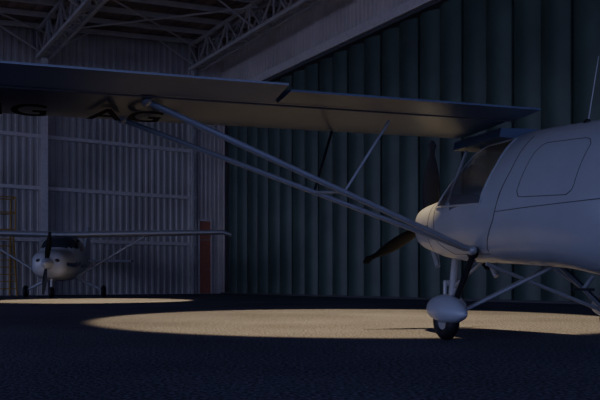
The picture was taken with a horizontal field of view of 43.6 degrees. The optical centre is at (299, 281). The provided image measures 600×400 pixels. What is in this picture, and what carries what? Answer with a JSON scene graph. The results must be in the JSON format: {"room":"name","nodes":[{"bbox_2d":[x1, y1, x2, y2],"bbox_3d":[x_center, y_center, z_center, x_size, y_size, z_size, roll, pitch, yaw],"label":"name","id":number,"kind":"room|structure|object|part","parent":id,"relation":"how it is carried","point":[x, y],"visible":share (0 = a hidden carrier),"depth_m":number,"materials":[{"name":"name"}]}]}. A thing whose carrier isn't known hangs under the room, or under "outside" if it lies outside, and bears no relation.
{"room":"aircraft hangar","nodes":[
{"label":"aircraft hangar","id":0,"kind":"room"},
{"bbox_2d":[36,0,107,59],"bbox_3d":[1.120,-10.053,12.345,24.520,1.286,39.233,0,0,0],"label":"roof truss","id":1,"kind":"object","parent":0,"point":[76,11],"depth_m":28.66,"materials":[{"name":"grey metal"}]},
{"bbox_2d":[0,25,228,294],"bbox_3d":[-17.936,-5.526,27.753,35.147,12.171,0.045,0,0,-32],"label":"wall","id":2,"kind":"structure","parent":0,"point":[155,269],"depth_m":33.49,"materials":[{"name":"metal"}]},
{"bbox_2d":[0,130,196,245],"bbox_3d":[-18.794,-5.065,27.097,32.597,6.700,0.140,0,0,-32],"label":"trim","id":3,"kind":"structure","parent":2,"relation":"attached to","point":[10,133],"depth_m":33.26,"materials":[{"name":"grey metal"}]},
{"bbox_2d":[0,0,257,64],"bbox_3d":[-1.149,-9.768,9.250,43.018,2.589,51.867,0,0,0],"label":"rods","id":4,"kind":"object","parent":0,"point":[255,6],"depth_m":30.66,"materials":[{"name":"grey metal"}]},
{"bbox_2d":[0,0,287,46],"bbox_3d":[-6.139,-10.095,7.917,33.998,2.750,45.086,0,0,-32],"label":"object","id":5,"kind":"structure","parent":0,"point":[41,2],"depth_m":31.07,"materials":[{"name":"grey metal"}]},
{"bbox_2d":[0,0,293,41],"bbox_3d":[-6.366,-10.230,8.189,35.997,2.738,46.497,0,0,-32],"label":"ceiling","id":6,"kind":"structure","parent":0,"point":[3,3],"depth_m":31.21,"materials":[{"name":"grey metal"}]},
{"bbox_2d":[198,45,221,293],"bbox_3d":[-4.326,-5.440,36.058,1.300,12.000,0.040,0,0,-32],"label":"wall","id":7,"kind":"structure","parent":0,"point":[209,167],"depth_m":36.16,"materials":[{"name":"grey metal"}]},
{"bbox_2d":[198,219,211,293],"bbox_3d":[-4.532,-1.210,35.820,0.720,3.540,0.130,0,0,-32],"label":"door","id":8,"kind":"structure","parent":7,"relation":"in","point":[204,246],"depth_m":35.80,"materials":[{"name":"red metal"}]},
{"bbox_2d":[188,0,323,71],"bbox_3d":[7.018,-10.572,15.983,24.520,1.286,39.233,0,0,0],"label":"roof truss","id":9,"kind":"object","parent":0,"point":[290,8],"depth_m":31.14,"materials":[{"name":"grey metal"}]},
{"bbox_2d":[0,294,599,399],"bbox_3d":[-13.328,0.560,-4.331,83.588,0.001,83.458,0,0,0],"label":"floor","id":10,"kind":"structure","parent":0,"point":[112,346],"depth_m":6.13,"materials":[{"name":"concrete"}]},
{"bbox_2d":[0,196,17,295],"bbox_3d":[-11.752,-1.400,29.774,0.770,3.940,1.568,0,0,-32],"label":"steps","id":11,"kind":"structure","parent":10,"relation":"on","point":[11,197],"depth_m":29.62,"materials":[{"name":"brown paint"}]},
{"bbox_2d":[36,57,47,294],"bbox_3d":[-10.850,-4.440,31.740,0.500,10.000,0.600,0,0,-32],"label":"steel column","id":12,"kind":"structure","parent":10,"relation":"on","point":[43,120],"depth_m":31.59,"materials":[{"name":"grey metal"}]},
{"bbox_2d":[0,227,230,297],"bbox_3d":[-8.735,-0.892,28.496,12.200,2.895,7.780,0,0,-5],"label":"airplane","id":13,"kind":"object","parent":10,"relation":"on","point":[62,256],"visible":1,"depth_m":26.75,"materials":[{"name":"white paint"}]},
{"bbox_3d":[-8.461,-0.048,24.883,0.210,0.955,0.076,0,0,11],"label":"propeller blade","id":14,"kind":"part","parent":13,"relation":"part of","materials":[{"name":"black"}]},
{"bbox_3d":[-8.359,-1.192,24.892,0.210,0.955,0.076,0,0,-22],"label":"propeller blade","id":15,"kind":"part","parent":13,"relation":"part of","materials":[{"name":"black"}]},
{"bbox_2d":[189,59,196,293],"bbox_3d":[-5.007,-4.940,35.438,0.370,11.000,0.400,0,0,-32],"label":"steel column","id":16,"kind":"structure","parent":10,"relation":"on","point":[192,130],"depth_m":35.43,"materials":[{"name":"grey metal"}]},
{"bbox_2d":[0,56,599,339],"bbox_3d":[2.931,-0.696,6.039,11.900,2.488,7.555,0,0,-21],"label":"airplane","id":17,"kind":"object","parent":10,"relation":"on","point":[539,204],"visible":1,"depth_m":6.64,"materials":[{"name":"white paint"}]},
{"bbox_3d":[1.185,-0.482,9.249,0.911,0.525,0.139,0,0,-21],"label":"propeller blade","id":18,"kind":"part","parent":17,"relation":"part of","materials":[{"name":"black"}]},
{"bbox_3d":[1.645,-1.279,9.420,0.220,1.002,0.064,0,0,12],"label":"propeller blade","id":19,"kind":"part","parent":17,"relation":"part of","materials":[{"name":"black"}]},
{"bbox_2d":[222,0,407,291],"bbox_3d":[8.603,-5.490,17.200,0.955,12.100,46.276,0,0,-32],"label":"wall","id":20,"kind":"structure","parent":0,"point":[327,19],"depth_m":30.60,"materials":[{"name":"grey metal"}]},
{"bbox_2d":[248,0,433,80],"bbox_3d":[8.173,-8.940,16.864,0.160,0.340,45.996,0,0,-32],"label":"trim","id":21,"kind":"structure","parent":20,"relation":"attached to","point":[410,5],"depth_m":27.31,"materials":[{"name":"grey metal"}]},
{"bbox_2d":[264,0,448,81],"bbox_3d":[8.360,-8.690,16.980,0.500,0.120,45.996,0,0,-32],"label":"trim","id":22,"kind":"structure","parent":20,"relation":"attached to","point":[435,4],"depth_m":26.58,"materials":[{"name":"grey"}]},
{"bbox_2d":[221,0,599,303],"bbox_3d":[8.445,-4.065,17.032,0.600,9.250,45.996,0,0,-32],"label":"door","id":23,"kind":"structure","parent":20,"relation":"in","point":[287,240],"depth_m":24.94,"materials":[{"name":"green paint"}]}
]}

